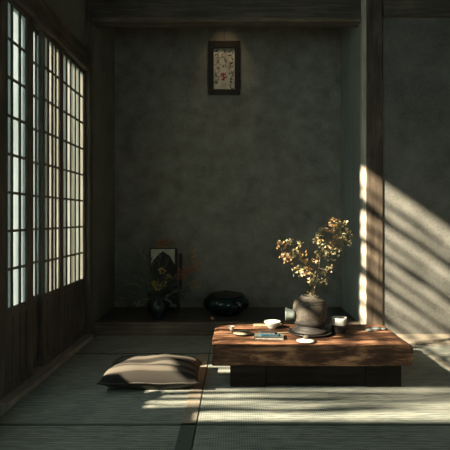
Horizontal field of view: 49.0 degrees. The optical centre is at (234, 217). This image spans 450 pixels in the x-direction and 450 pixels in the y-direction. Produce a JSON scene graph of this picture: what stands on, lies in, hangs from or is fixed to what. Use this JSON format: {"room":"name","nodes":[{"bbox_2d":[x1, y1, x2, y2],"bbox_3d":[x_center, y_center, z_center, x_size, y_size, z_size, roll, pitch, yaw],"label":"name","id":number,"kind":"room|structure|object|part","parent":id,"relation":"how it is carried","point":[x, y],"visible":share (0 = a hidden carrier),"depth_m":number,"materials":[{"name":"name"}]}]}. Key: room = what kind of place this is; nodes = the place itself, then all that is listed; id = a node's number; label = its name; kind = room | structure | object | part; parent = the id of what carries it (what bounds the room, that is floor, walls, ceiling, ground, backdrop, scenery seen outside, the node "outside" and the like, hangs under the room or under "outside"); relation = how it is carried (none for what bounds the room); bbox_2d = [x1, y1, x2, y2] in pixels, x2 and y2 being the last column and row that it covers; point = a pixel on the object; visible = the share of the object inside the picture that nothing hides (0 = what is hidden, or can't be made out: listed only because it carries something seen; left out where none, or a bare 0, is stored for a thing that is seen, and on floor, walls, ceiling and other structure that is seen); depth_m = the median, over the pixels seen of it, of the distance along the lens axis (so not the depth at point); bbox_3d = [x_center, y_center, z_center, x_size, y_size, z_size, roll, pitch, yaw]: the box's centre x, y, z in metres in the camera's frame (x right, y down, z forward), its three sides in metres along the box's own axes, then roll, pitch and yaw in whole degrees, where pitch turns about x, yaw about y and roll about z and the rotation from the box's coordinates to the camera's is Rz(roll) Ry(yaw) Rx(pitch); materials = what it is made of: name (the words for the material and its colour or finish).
{"room":"japanese tea room","nodes":[
{"label":"japanese tea room","id":0,"kind":"room"},
{"bbox_2d":[44,0,84,45],"bbox_3d":[-1.555,-2.230,4.025,0.090,1.140,1.850,0,0,0],"label":"wall","id":1,"kind":"structure","parent":0,"point":[71,12],"depth_m":4.58,"materials":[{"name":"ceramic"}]},
{"bbox_2d":[0,0,5,399],"bbox_3d":[-1.580,-0.775,3.183,0.160,4.050,0.105,0,0,0],"label":"trim","id":2,"kind":"structure","parent":1,"relation":"attached to","point":[2,2],"depth_m":3.18,"materials":[{"name":"brown wood"}]},
{"bbox_2d":[12,0,89,71],"bbox_3d":[-1.525,-1.562,4.025,0.150,0.195,1.850,0,0,0],"label":"trim","id":3,"kind":"structure","parent":1,"relation":"attached to","point":[44,18],"depth_m":4.00,"materials":[{"name":"brown wood"}]},
{"bbox_2d":[93,24,114,322],"bbox_3d":[-1.517,-0.775,5.515,0.120,4.050,0.910,0,0,0],"label":"wall","id":4,"kind":"structure","parent":0,"point":[103,37],"depth_m":5.46,"materials":[{"name":"concrete"}]},
{"bbox_2d":[6,0,32,394],"bbox_3d":[-1.518,-0.150,3.450,0.035,2.630,0.430,0,0,0],"label":"shoji screen","id":5,"kind":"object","parent":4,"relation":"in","point":[19,27],"depth_m":3.44,"materials":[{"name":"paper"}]},
{"bbox_3d":[-1.514,0.882,3.410,0.019,0.435,0.300,0,0,0],"label":"panel","id":6,"kind":"part","parent":5,"relation":"part of","materials":[{"name":"brown wood"}]},
{"bbox_2d":[33,27,38,369],"bbox_3d":[-1.558,-0.150,3.785,0.035,2.630,0.330,0,0,0],"label":"window","id":7,"kind":"structure","parent":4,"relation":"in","point":[35,32],"depth_m":3.83,"materials":[{"name":"paper"}]},
{"bbox_3d":[-1.554,0.882,3.835,0.019,0.435,0.130,0,0,0],"label":"panel","id":8,"kind":"part","parent":7,"relation":"part of","materials":[{"name":"brown wood"}]},
{"bbox_2d":[0,334,92,415],"bbox_3d":[-1.510,1.208,4.025,0.180,0.085,1.850,0,0,0],"label":"trim","id":9,"kind":"structure","parent":4,"relation":"attached to","point":[40,374],"depth_m":3.67,"materials":[{"name":"brown wood"}]},
{"bbox_2d":[39,31,61,366],"bbox_3d":[-1.518,-0.150,4.067,0.035,2.630,0.415,0,0,0],"label":"shoji screen","id":10,"kind":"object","parent":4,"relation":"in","point":[50,53],"depth_m":4.03,"materials":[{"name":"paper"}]},
{"bbox_3d":[-1.514,0.882,4.058,0.019,0.435,0.335,0,0,0],"label":"panel","id":11,"kind":"part","parent":10,"relation":"part of","materials":[{"name":"brown wood"}]},
{"bbox_2d":[62,50,85,351],"bbox_3d":[-1.518,-0.150,4.615,0.035,2.630,0.670,0,0,0],"label":"shoji screen","id":12,"kind":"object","parent":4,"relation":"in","point":[73,76],"depth_m":4.60,"materials":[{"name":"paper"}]},
{"bbox_3d":[-1.514,0.882,4.610,0.019,0.435,0.590,0,0,0],"label":"panel","id":13,"kind":"part","parent":12,"relation":"part of","materials":[{"name":"brown wood"}]},
{"bbox_2d":[85,0,92,333],"bbox_3d":[-1.538,-0.800,5.015,0.163,4.000,0.130,0,0,0],"label":"trim","id":14,"kind":"structure","parent":4,"relation":"attached to","point":[88,3],"depth_m":4.95,"materials":[{"name":"brown wood"}]},
{"bbox_2d":[92,0,360,26],"bbox_3d":[-0.123,-2.400,5.105,2.867,0.800,0.150,0,0,0],"label":"ceiling beam","id":15,"kind":"structure","parent":4,"relation":"attached to","point":[100,8],"depth_m":5.03,"materials":[{"name":"brown wood"}]},
{"bbox_2d":[93,321,359,337],"bbox_3d":[-0.086,1.160,5.080,2.742,0.180,0.080,0,0,0],"label":"trim","id":16,"kind":"structure","parent":4,"relation":"attached to","point":[100,328],"depth_m":5.04,"materials":[{"name":"brown wood"}]},
{"bbox_2d":[92,18,361,21],"bbox_3d":[-0.073,-2.018,5.020,2.767,0.035,0.020,0,0,0],"label":"trim","id":17,"kind":"structure","parent":4,"relation":"attached to","point":[93,19],"depth_m":5.01,"materials":[{"name":"brown wood"}]},
{"bbox_2d":[97,307,356,320],"bbox_3d":[-0.086,1.165,5.545,2.742,0.170,0.850,0,0,0],"label":"floor","id":18,"kind":"structure","parent":0,"point":[117,313],"depth_m":5.52,"materials":[{"name":"brown wood"}]},
{"bbox_2d":[150,296,165,319],"bbox_3d":[-0.825,0.963,5.280,0.168,0.235,0.168,0,0,0],"label":"flower vase","id":19,"kind":"object","parent":18,"relation":"on","point":[158,307],"visible":0.98,"depth_m":5.22,"materials":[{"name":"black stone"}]},
{"bbox_2d":[114,248,200,313],"bbox_3d":[-0.824,0.690,5.297,0.938,0.761,0.272,0,0,4],"label":"flower arrangement","id":20,"kind":"object","parent":19,"relation":"in","point":[175,276],"visible":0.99,"depth_m":5.27,"materials":[{"name":"green plant"}]},
{"bbox_3d":[-0.811,0.690,5.282,0.846,0.629,0.190,0,0,0],"label":"stem","id":21,"kind":"part","parent":20,"relation":"part of","materials":[{"name":"green plant"}]},
{"bbox_2d":[146,286,179,312],"bbox_3d":[-0.824,0.948,5.740,0.365,0.265,0.280,0,0,0],"label":"wooden stand","id":22,"kind":"object","parent":18,"relation":"on","point":[175,301],"visible":0.4,"depth_m":5.61,"materials":[{"name":"black paint"}]},
{"bbox_3d":[-0.984,0.960,5.622,0.025,0.240,0.025,0,0,0],"label":"leg","id":23,"kind":"part","parent":22,"relation":"part of","materials":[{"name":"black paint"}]},
{"bbox_2d":[150,248,177,287],"bbox_3d":[-0.826,0.582,5.720,0.320,0.465,0.030,0,0,0],"label":"framed print","id":24,"kind":"object","parent":22,"relation":"on","point":[172,266],"visible":0.83,"depth_m":5.71,"materials":[{"name":"black paint"}]},
{"bbox_2d":[155,238,172,247],"bbox_3d":[-0.829,0.294,5.720,0.228,0.124,0.097,0,0,0],"label":"bunch","id":25,"kind":"object","parent":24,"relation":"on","point":[165,244],"visible":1,"depth_m":5.71,"materials":[{"name":"orange plant"}]},
{"bbox_3d":[-0.664,0.960,5.622,0.025,0.240,0.025,0,0,0],"label":"leg","id":26,"kind":"part","parent":22,"relation":"part of","materials":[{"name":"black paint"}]},
{"bbox_2d":[179,253,182,288],"bbox_3d":[-0.624,0.612,5.664,0.040,0.406,0.052,0,0,0],"label":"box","id":27,"kind":"object","parent":22,"relation":"on","point":[180,254],"visible":0.76,"depth_m":5.64,"materials":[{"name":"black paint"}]},
{"bbox_2d":[203,291,248,315],"bbox_3d":[-0.101,0.949,5.550,0.524,0.262,0.524,0,0,0],"label":"glazed pot","id":28,"kind":"object","parent":18,"relation":"on","point":[219,303],"visible":1,"depth_m":5.37,"materials":[{"name":"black ceramic"}]},
{"bbox_3d":[-0.101,0.852,5.550,0.400,0.033,0.400,0,0,0],"label":"pot lid","id":29,"kind":"part","parent":28,"relation":"part of","materials":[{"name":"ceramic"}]},
{"bbox_2d":[115,27,340,306],"bbox_3d":[-0.086,-0.775,6.020,2.942,4.050,0.100,0,0,0],"label":"wall","id":30,"kind":"structure","parent":0,"point":[224,179],"depth_m":5.97,"materials":[{"name":"paint"}]},
{"bbox_2d":[208,41,239,94],"bbox_3d":[-0.130,-1.890,5.944,0.381,0.802,0.049,0,0,0],"label":"calligraphy","id":31,"kind":"object","parent":30,"relation":"attached to","point":[223,56],"visible":1,"depth_m":5.95,"materials":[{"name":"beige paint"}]},
{"bbox_2d":[341,24,359,321],"bbox_3d":[1.345,-0.775,5.515,0.120,4.050,0.910,0,0,0],"label":"wall","id":32,"kind":"structure","parent":0,"point":[350,36],"depth_m":5.44,"materials":[{"name":"paint"}]},
{"bbox_2d":[360,0,365,323],"bbox_3d":[1.304,-0.800,5.059,0.033,4.000,0.202,0,0,0],"label":"trim","id":33,"kind":"structure","parent":32,"relation":"attached to","point":[363,2],"depth_m":4.99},
{"bbox_2d":[366,0,382,324],"bbox_3d":[1.405,-0.800,5.060,0.170,4.000,0.200,0,0,0],"label":"wooden post","id":34,"kind":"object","parent":32,"relation":"attached to","point":[374,8],"depth_m":4.96,"materials":[{"name":"brown wood"}]},
{"bbox_2d":[383,18,449,333],"bbox_3d":[2.445,-0.775,5.040,1.910,4.050,0.120,0,0,0],"label":"wall","id":35,"kind":"structure","parent":0,"point":[416,51],"depth_m":4.98,"materials":[{"name":"grey paint"}]},
{"bbox_2d":[383,0,449,17],"bbox_3d":[2.395,-2.410,4.950,1.810,0.780,0.060,0,0,0],"label":"trim","id":36,"kind":"structure","parent":35,"relation":"attached to","point":[391,8],"depth_m":4.92,"materials":[{"name":"brown wood"}]},
{"bbox_2d":[396,334,449,336],"bbox_3d":[2.395,1.210,4.970,1.810,0.080,0.020,0,0,0],"label":"baseboard","id":37,"kind":"structure","parent":35,"relation":"attached to","point":[399,335],"depth_m":4.96,"materials":[{"name":"brown wood"}]},
{"bbox_2d":[400,337,449,344],"bbox_3d":[2.315,1.223,4.810,1.970,0.054,0.300,0,0,0],"label":"trim","id":38,"kind":"structure","parent":35,"relation":"attached to","point":[411,340],"depth_m":4.81,"materials":[{"name":"brown wood"}]},
{"bbox_3d":[0.850,1.325,2.450,5.100,0.150,7.300,0,0,0],"label":"floor","id":39,"kind":"structure","parent":0,"visible":0},
{"bbox_2d":[0,423,195,449],"bbox_3d":[-0.823,1.224,1.940,1.187,0.052,1.872,0,0,0],"label":"mat","id":40,"kind":"object","parent":39,"relation":"on","point":[13,436],"visible":1,"depth_m":2.72,"materials":[{"name":"green fabric"}]},
{"bbox_2d":[0,354,208,426],"bbox_3d":[-0.823,1.224,3.615,1.187,0.052,1.462,0,0,0],"label":"mat","id":41,"kind":"object","parent":39,"relation":"on","point":[71,393],"visible":0.69,"depth_m":3.25,"materials":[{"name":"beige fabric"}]},
{"bbox_2d":[97,354,201,388],"bbox_3d":[-0.601,1.107,3.619,0.698,0.181,0.509,0,0,-2],"label":"floor cushion","id":42,"kind":"object","parent":41,"relation":"on","point":[158,371],"visible":1,"depth_m":3.42,"materials":[{"name":"fabric"}]},
{"bbox_2d":[75,336,212,356],"bbox_3d":[-0.823,1.224,4.695,1.187,0.052,0.682,0,0,0],"label":"mat","id":43,"kind":"object","parent":39,"relation":"on","point":[98,344],"visible":0.86,"depth_m":4.65,"materials":[{"name":"green fabric"}]},
{"bbox_2d":[192,423,449,449],"bbox_3d":[0.738,1.224,1.940,1.917,0.052,1.872,0,0,0],"label":"mat","id":44,"kind":"object","parent":39,"relation":"on","point":[208,436],"visible":1,"depth_m":2.70,"materials":[{"name":"green fabric"}]},
{"bbox_2d":[197,354,449,422],"bbox_3d":[0.738,1.226,3.615,1.917,0.048,1.462,0,0,0],"label":"mat","id":45,"kind":"object","parent":39,"relation":"on","point":[423,395],"visible":0.64,"depth_m":3.25,"materials":[{"name":"wicker"}]},
{"bbox_2d":[211,324,413,385],"bbox_3d":[0.550,1.050,3.855,1.448,0.300,0.732,0,0,0],"label":"table","id":46,"kind":"object","parent":45,"relation":"on","point":[358,356],"visible":0.8,"depth_m":3.51,"materials":[{"name":"brown wood"}]},
{"bbox_2d":[231,330,252,335],"bbox_3d":[0.054,0.892,3.809,0.166,0.019,0.166,0,0,0],"label":"plate","id":47,"kind":"object","parent":46,"relation":"on","point":[237,332],"visible":1,"depth_m":3.81,"materials":[{"name":"ceramic"}]},
{"bbox_3d":[0.054,0.891,3.809,0.140,0.006,0.140,0,0,0],"label":"dish","id":48,"kind":"part","parent":47,"relation":"part of","materials":[{"name":"ceramic"}]},
{"bbox_3d":[0.092,1.125,3.833,0.255,0.150,0.654,0,0,0],"label":"leg","id":49,"kind":"part","parent":46,"relation":"part of","materials":[{"name":"brown wood"}]},
{"bbox_2d":[253,324,282,326],"bbox_3d":[0.276,0.896,4.127,0.240,0.012,0.060,0,0,-3],"label":"folded cloth","id":50,"kind":"object","parent":46,"relation":"on","point":[255,325],"visible":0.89,"depth_m":4.10,"materials":[{"name":"fabric"}]},
{"bbox_2d":[254,333,283,339],"bbox_3d":[0.256,0.893,3.713,0.220,0.018,0.130,0,0,4],"label":"book","id":51,"kind":"object","parent":46,"relation":"on","point":[257,336],"visible":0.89,"depth_m":3.65,"materials":[{"name":"paper"}]},
{"bbox_2d":[259,332,278,336],"bbox_3d":[0.256,0.878,3.728,0.130,0.012,0.120,0,0,-8],"label":"book","id":52,"kind":"object","parent":51,"relation":"on","point":[276,334],"visible":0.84,"depth_m":3.68,"materials":[{"name":"paper"}]},
{"bbox_2d":[260,331,275,333],"bbox_3d":[0.251,0.867,3.733,0.115,0.010,0.060,0,0,14],"label":"book","id":53,"kind":"object","parent":52,"relation":"on","point":[261,332],"visible":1,"depth_m":3.71,"materials":[{"name":"paper"}]},
{"bbox_2d":[264,319,280,328],"bbox_3d":[0.305,0.873,4.032,0.136,0.058,0.136,0,0,0],"label":"bowl","id":54,"kind":"object","parent":46,"relation":"on","point":[271,324],"visible":1,"depth_m":4.00,"materials":[{"name":"ceramic"}]},
{"bbox_2d":[297,335,314,343],"bbox_3d":[0.517,0.877,3.593,0.138,0.049,0.138,0,0,0],"label":"dish","id":55,"kind":"object","parent":46,"relation":"on","point":[305,339],"visible":1,"depth_m":3.57,"materials":[{"name":"ceramic"}]},
{"bbox_3d":[0.517,0.891,3.593,0.138,0.022,0.138,0,0,0],"label":"dish","id":56,"kind":"part","parent":55,"relation":"part of","materials":[{"name":"ceramic"}]},
{"bbox_2d":[288,327,332,337],"bbox_3d":[0.587,0.891,3.860,0.348,0.017,0.348,0,0,0],"label":"tray","id":57,"kind":"object","parent":46,"relation":"on","point":[329,332],"visible":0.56,"depth_m":3.75,"materials":[{"name":"black paint"}]},
{"bbox_2d":[292,325,327,334],"bbox_3d":[0.587,0.860,3.860,0.284,0.054,0.284,0,0,0],"label":"stand","id":58,"kind":"object","parent":57,"relation":"on","point":[297,329],"visible":0.67,"depth_m":3.75,"materials":[{"name":"ceramic"}]},
{"bbox_2d":[285,294,326,326],"bbox_3d":[0.553,0.719,3.860,0.335,0.224,0.268,0,0,0],"label":"clay pot","id":59,"kind":"object","parent":58,"relation":"on","point":[307,311],"visible":1,"depth_m":3.76,"materials":[{"name":"grey ceramic"}]},
{"bbox_3d":[0.429,0.746,3.825,0.073,0.104,0.104,0,0,8],"label":"handle","id":60,"kind":"part","parent":59,"relation":"part of","materials":[{"name":"white ceramic"}]},
{"bbox_2d":[276,218,352,296],"bbox_3d":[0.641,0.384,3.853,0.678,0.799,0.168,0,0,-17],"label":"branch","id":61,"kind":"object","parent":59,"relation":"on","point":[332,230],"visible":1,"depth_m":3.86,"materials":[{"name":"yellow plant"}]},
{"bbox_2d":[331,316,346,333],"bbox_3d":[0.818,0.841,3.875,0.125,0.122,0.125,0,0,0],"label":"tea cup","id":62,"kind":"object","parent":46,"relation":"on","point":[339,323],"visible":1,"depth_m":3.83,"materials":[{"name":"ceramic"}]},
{"bbox_3d":[1.058,1.125,3.833,0.255,0.150,0.654,0,0,0],"label":"leg","id":63,"kind":"part","parent":46,"relation":"part of","materials":[{"name":"brown wood"}]},
{"bbox_2d":[412,345,449,353],"bbox_3d":[2.315,1.226,4.505,1.962,0.048,0.302,0,0,0],"label":"mat","id":64,"kind":"object","parent":39,"relation":"on","point":[417,349],"visible":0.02,"depth_m":4.51,"materials":[{"name":"beige wicker"}]},
{"bbox_2d":[428,354,449,369],"bbox_3d":[2.500,1.224,2.675,1.592,0.052,3.342,0,0,0],"label":"mat","id":65,"kind":"object","parent":39,"relation":"on","point":[444,359],"visible":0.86,"depth_m":4.22,"materials":[{"name":"beige fabric"}]}
]}

